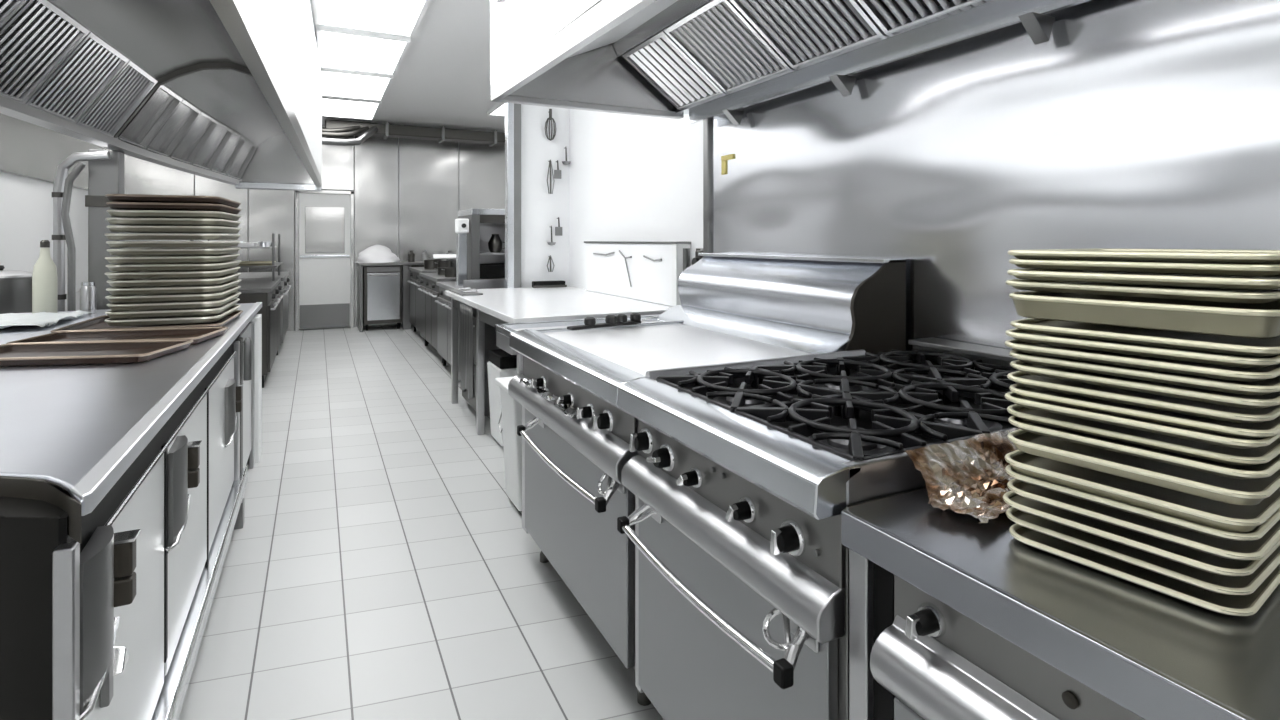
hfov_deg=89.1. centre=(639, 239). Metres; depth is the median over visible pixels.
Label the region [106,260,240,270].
sheet pan
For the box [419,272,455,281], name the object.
countertop
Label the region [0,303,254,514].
countertop
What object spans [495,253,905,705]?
griddle
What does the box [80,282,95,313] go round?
glass jar
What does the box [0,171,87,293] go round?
wall
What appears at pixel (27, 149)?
wall
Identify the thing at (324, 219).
door
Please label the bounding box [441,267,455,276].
cooking pot
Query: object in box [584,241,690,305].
backsplash
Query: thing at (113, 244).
sheet pan
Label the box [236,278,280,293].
countertop
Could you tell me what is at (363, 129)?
ceiling pipe
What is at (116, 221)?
sheet pan
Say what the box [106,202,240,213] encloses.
sheet pan
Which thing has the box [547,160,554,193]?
tongs
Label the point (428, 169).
panel
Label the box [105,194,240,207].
sheet pan
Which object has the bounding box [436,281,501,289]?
countertop
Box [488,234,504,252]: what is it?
jug
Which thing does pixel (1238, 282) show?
sheet pan
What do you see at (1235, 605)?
sheet pan
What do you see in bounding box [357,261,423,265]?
countertop
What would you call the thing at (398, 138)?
wall
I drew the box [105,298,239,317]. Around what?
sheet pan
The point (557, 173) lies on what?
turner
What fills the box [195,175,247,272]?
panel
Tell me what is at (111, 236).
sheet pan
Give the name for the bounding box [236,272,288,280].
countertop
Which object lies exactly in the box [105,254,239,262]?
sheet pan
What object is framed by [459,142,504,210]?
panel
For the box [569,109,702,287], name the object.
wall
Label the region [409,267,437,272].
countertop
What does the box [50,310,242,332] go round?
sheet pan
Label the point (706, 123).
trim
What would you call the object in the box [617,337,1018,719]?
gas range
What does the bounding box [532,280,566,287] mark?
storage box
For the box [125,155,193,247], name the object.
panel
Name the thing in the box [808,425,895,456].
burner
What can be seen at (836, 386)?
burner
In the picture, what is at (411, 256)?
bottle
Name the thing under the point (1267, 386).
sheet pan
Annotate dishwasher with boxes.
[363,265,401,330]
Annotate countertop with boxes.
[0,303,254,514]
[65,291,79,310]
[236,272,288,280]
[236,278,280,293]
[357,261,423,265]
[357,261,423,331]
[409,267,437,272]
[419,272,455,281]
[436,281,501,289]
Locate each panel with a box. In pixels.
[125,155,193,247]
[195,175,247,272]
[249,189,294,330]
[322,125,353,189]
[354,135,397,326]
[399,138,458,324]
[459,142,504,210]
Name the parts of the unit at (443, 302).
door, door, splash guard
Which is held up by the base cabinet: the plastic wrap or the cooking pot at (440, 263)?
the plastic wrap
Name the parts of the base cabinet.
corner post, latch plate, latch lever, cabinet door, handle, handle, edge rail, latch plate, latch lever, cabinet door, handle, handle, rail, cabinet door, latch plate, latch lever, post, handle, post, door, post, panel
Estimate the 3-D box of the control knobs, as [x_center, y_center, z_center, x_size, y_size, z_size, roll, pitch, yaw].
[-0.336,0.573,2.390,0.058,0.018,0.634,0,0,-26]
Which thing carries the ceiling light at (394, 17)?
attached to the ceiling
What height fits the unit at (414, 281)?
0.950 m
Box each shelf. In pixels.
[185,246,276,248]
[239,262,282,267]
[496,331,519,354]
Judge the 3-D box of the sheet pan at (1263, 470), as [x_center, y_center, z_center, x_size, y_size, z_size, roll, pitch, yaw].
[0.762,0.272,0.948,0.360,0.014,0.289,0,0,-35]
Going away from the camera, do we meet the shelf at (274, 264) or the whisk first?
the whisk
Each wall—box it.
[0,113,109,189]
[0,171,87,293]
[194,138,398,329]
[249,0,321,177]
[490,0,677,83]
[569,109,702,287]
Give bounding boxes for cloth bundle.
[355,244,399,262]
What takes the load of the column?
on the floor
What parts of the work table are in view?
leg, apron, leg, leg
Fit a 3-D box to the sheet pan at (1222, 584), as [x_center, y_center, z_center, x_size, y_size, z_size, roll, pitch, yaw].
[0.759,0.414,0.958,0.360,0.014,0.279,0,0,-35]
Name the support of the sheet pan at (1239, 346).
on the sheet pan at (1097, 345)
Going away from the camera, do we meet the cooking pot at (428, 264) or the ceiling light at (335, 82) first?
the ceiling light at (335, 82)
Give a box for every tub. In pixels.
[233,242,257,246]
[495,376,521,510]
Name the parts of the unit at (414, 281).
door, door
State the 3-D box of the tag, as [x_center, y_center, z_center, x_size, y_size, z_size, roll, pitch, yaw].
[0.463,-0.400,3.440,0.009,0.100,0.110,0,0,-26]
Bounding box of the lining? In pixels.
[711,0,1279,359]
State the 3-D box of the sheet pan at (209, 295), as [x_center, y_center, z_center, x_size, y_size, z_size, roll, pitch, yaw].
[-2.167,0.251,3.062,0.425,0.027,0.620,0,0,-23]
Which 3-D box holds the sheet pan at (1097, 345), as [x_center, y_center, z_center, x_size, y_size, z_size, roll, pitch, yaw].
[0.762,0.142,0.949,0.360,0.014,0.299,0,0,-36]
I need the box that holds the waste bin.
[487,349,516,445]
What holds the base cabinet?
on the floor
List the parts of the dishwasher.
handle, door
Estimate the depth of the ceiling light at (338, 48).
5.85 m
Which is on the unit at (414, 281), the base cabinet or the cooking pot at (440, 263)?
the cooking pot at (440, 263)
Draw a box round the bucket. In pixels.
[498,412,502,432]
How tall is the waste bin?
0.580 m
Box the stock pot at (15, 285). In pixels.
[0,265,32,313]
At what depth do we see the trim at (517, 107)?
5.74 m
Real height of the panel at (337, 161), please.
0.980 m
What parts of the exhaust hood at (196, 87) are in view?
rail, panel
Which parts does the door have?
kick plate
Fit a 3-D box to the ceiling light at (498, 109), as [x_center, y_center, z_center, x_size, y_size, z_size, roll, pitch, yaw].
[-1.500,-1.725,8.411,0.660,0.050,1.260,0,0,-26]
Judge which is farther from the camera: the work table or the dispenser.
the dispenser
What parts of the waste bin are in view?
bin lid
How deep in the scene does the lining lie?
2.03 m
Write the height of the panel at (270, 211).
3.100 m
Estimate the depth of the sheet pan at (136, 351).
2.29 m
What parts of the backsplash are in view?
trim, trim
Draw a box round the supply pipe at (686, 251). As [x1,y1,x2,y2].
[683,248,702,270]
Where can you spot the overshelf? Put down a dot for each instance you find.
(274, 264)
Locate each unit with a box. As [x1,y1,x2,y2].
[236,272,290,354]
[236,278,282,387]
[407,267,437,343]
[418,272,455,362]
[435,279,504,365]
[462,317,500,415]
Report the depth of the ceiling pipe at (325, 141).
8.77 m
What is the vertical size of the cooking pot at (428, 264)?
0.124 m
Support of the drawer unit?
on the floor
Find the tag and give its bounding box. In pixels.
[721,154,733,174]
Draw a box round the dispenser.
[455,219,468,285]
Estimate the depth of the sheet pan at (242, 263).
6.93 m
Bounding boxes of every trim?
[505,103,513,287]
[514,104,520,287]
[703,118,710,256]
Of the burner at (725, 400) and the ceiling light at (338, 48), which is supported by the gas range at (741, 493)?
the burner at (725, 400)
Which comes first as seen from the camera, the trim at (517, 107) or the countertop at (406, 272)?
the trim at (517, 107)
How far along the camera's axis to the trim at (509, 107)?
5.69 m
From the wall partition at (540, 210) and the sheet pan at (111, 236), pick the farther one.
the wall partition at (540, 210)
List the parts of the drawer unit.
drawer, drawer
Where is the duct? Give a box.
[325,119,504,145]
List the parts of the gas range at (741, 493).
handle, post, knob, bracket plate, knob, knob, handle, oven door, rail, control panel, knob, handle, knob, bracket plate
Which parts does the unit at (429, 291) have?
door, door, door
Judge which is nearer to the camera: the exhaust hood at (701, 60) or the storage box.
the exhaust hood at (701, 60)
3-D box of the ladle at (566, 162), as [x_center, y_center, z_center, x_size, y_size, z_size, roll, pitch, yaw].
[-0.678,-0.775,5.972,0.082,0.170,0.084,0,0,13]
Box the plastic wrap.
[0,310,90,328]
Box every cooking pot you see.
[421,260,441,268]
[435,261,451,266]
[435,267,446,274]
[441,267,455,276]
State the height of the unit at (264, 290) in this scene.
0.910 m
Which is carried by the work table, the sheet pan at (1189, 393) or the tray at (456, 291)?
the tray at (456, 291)
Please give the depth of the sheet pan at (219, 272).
2.82 m
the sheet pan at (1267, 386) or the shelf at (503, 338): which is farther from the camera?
the shelf at (503, 338)
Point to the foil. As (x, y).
(969, 476)
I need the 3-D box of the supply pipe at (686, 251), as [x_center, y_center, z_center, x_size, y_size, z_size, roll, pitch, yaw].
[0.331,0.700,3.806,0.140,1.300,0.242,0,0,-26]
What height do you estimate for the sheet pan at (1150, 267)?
0.014 m
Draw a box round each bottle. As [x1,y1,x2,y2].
[32,240,57,313]
[408,251,414,261]
[422,251,426,260]
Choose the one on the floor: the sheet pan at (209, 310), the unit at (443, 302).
the unit at (443, 302)
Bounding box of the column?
[85,149,124,309]
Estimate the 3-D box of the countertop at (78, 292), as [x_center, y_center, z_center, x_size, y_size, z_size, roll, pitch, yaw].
[-4.950,0.961,5.692,0.960,0.778,4.600,0,0,-26]
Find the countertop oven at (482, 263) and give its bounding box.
[458,208,504,279]
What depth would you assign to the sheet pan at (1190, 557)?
0.84 m
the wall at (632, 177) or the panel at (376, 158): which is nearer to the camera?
the wall at (632, 177)
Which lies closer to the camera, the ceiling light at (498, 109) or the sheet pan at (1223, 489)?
the sheet pan at (1223, 489)
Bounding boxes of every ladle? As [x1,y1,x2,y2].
[547,226,555,245]
[562,146,569,164]
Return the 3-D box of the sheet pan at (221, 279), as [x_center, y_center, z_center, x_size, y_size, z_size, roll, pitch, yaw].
[-2.165,0.185,3.064,0.425,0.027,0.620,0,0,-24]
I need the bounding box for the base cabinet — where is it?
[0,302,261,719]
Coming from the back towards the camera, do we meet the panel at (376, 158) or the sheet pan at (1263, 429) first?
the panel at (376, 158)
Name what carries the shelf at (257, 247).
attached to the overshelf
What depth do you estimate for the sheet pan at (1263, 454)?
0.84 m
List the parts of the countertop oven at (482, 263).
plate, drip drawer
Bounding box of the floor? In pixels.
[179,324,663,719]
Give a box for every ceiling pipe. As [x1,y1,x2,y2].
[322,125,360,132]
[322,126,368,137]
[322,126,377,145]
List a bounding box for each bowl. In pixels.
[258,242,271,246]
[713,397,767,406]
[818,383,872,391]
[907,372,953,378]
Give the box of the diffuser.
[491,104,504,114]
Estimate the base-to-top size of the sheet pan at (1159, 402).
0.014 m
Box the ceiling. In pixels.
[311,0,504,132]
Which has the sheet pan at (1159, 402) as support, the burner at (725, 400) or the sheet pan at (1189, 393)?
the sheet pan at (1189, 393)
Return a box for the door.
[295,190,353,330]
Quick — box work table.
[445,286,671,434]
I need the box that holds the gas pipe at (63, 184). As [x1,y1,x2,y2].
[52,151,110,310]
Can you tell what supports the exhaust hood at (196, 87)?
attached to the wall at (287, 27)
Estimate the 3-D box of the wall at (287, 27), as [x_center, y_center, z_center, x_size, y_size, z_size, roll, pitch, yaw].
[-2.473,-1.195,3.265,1.347,1.110,7.305,0,0,-24]
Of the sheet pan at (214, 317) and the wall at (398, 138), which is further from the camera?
the wall at (398, 138)
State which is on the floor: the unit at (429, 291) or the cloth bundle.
the unit at (429, 291)
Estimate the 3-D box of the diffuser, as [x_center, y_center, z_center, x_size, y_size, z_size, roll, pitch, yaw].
[-1.500,-1.728,8.411,0.600,0.025,1.200,0,0,-26]
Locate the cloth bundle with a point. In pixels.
(377, 253)
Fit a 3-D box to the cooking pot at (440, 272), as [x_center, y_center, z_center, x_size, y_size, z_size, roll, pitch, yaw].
[-2.359,0.378,7.929,0.232,0.084,0.232,0,0,19]
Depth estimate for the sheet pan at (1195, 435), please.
0.83 m
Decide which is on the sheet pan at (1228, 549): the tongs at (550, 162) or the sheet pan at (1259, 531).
the sheet pan at (1259, 531)
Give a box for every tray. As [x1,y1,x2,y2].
[433,254,455,258]
[449,289,482,295]
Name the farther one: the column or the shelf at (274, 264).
the shelf at (274, 264)
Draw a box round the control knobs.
[519,378,576,417]
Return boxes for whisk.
[545,109,555,140]
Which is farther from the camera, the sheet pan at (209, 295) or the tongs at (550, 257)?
the tongs at (550, 257)
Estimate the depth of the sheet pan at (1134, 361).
0.83 m
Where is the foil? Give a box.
[905,428,1019,522]
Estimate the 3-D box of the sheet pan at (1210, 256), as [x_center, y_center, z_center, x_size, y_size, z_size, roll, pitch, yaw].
[0.767,0.022,0.946,0.360,0.014,0.305,0,0,-36]
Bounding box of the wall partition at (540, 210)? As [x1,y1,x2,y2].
[521,104,568,287]
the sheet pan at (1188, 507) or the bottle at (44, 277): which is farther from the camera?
the bottle at (44, 277)
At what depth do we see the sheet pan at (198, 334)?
2.65 m
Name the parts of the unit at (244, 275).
door, door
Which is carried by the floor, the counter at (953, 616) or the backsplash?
the counter at (953, 616)
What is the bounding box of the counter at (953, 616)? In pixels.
[841,489,1279,719]
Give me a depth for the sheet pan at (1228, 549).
0.83 m
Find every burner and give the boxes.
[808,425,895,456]
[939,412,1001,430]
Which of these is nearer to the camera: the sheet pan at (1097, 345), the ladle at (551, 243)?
the sheet pan at (1097, 345)
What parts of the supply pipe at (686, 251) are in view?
valve knob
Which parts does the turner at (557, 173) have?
blade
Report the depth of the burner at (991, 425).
1.48 m
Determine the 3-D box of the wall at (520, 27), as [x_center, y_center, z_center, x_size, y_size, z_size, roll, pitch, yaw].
[0.938,-1.260,1.164,1.185,0.980,5.150,0,0,-26]
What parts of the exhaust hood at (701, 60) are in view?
panel, rail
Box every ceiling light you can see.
[317,0,429,36]
[317,25,410,74]
[321,67,393,100]
[322,96,381,119]
[487,102,504,115]
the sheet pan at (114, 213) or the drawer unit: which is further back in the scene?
the drawer unit
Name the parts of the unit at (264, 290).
door, door, door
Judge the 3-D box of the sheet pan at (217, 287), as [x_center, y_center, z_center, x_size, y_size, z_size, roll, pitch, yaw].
[-2.164,0.218,3.063,0.425,0.027,0.620,0,0,-23]
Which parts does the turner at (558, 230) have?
blade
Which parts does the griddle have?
handle, post, knob, leg, handle, knob, rail, oven door, control panel, plate, knob, handle, knob, bracket plate, leg, plate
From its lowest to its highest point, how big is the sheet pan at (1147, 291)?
0.014 m
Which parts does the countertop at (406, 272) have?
panel, panel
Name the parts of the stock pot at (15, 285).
lid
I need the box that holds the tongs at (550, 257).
[547,255,554,271]
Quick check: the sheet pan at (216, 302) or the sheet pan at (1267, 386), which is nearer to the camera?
the sheet pan at (1267, 386)
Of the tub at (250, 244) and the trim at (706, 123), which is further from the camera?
the tub at (250, 244)
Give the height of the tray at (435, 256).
0.059 m
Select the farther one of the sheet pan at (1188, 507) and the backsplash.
the backsplash
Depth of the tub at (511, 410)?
3.22 m
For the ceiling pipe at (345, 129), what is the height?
0.166 m
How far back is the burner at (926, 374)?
1.98 m
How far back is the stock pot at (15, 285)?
4.13 m
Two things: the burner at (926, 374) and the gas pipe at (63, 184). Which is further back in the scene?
the gas pipe at (63, 184)
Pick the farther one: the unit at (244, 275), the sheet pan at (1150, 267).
the unit at (244, 275)
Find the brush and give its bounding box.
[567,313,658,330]
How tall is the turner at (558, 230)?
0.170 m
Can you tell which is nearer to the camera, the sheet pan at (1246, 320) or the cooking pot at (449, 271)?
the sheet pan at (1246, 320)
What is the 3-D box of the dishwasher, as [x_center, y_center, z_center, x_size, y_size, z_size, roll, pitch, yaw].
[-3.940,0.870,9.918,0.530,0.960,0.630,0,0,-26]
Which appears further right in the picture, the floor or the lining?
the lining
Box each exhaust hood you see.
[0,0,321,190]
[491,0,1090,125]
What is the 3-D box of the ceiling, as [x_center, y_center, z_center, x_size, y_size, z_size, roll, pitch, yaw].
[-1.599,-1.800,4.230,5.900,0.100,13.200,0,0,-26]
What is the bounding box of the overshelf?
[185,233,282,280]
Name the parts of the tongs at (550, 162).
arm, handle, arm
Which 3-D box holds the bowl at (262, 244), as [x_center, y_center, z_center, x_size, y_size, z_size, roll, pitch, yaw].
[-4.097,0.045,7.121,0.156,0.055,0.154,0,0,-26]
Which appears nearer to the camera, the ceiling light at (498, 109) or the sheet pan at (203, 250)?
the sheet pan at (203, 250)
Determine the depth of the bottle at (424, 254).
10.16 m
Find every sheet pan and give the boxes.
[0,339,193,365]
[6,327,227,344]
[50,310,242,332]
[104,233,239,239]
[104,304,240,325]
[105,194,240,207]
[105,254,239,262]
[105,266,240,278]
[105,285,240,302]
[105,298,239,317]
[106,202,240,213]
[106,210,240,220]
[106,218,240,226]
[106,226,240,233]
[106,241,240,247]
[106,247,240,255]
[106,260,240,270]
[106,279,240,294]
[107,273,240,286]
[107,292,240,310]
[237,261,275,265]
[1003,491,1279,575]
[1004,339,1279,381]
[1004,450,1279,531]
[1005,328,1279,367]
[1005,391,1279,448]
[1005,465,1279,540]
[1006,279,1279,302]
[1006,507,1279,594]
[1007,268,1279,289]
[1007,371,1279,423]
[1007,404,1279,464]
[1007,429,1279,504]
[1007,478,1279,559]
[1008,248,1279,264]
[1008,415,1279,478]
[1009,258,1279,275]
[1009,291,1279,337]
[1009,350,1279,394]
[1009,383,1279,438]
[1009,523,1279,615]
[1010,318,1279,356]
[1010,360,1279,408]
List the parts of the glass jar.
jar lid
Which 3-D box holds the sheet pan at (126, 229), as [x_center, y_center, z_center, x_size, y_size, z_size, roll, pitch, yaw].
[-2.167,-0.047,3.066,0.425,0.027,0.620,0,0,-24]
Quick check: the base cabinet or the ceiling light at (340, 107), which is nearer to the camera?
the base cabinet
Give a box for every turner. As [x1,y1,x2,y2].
[554,160,560,178]
[555,217,561,235]

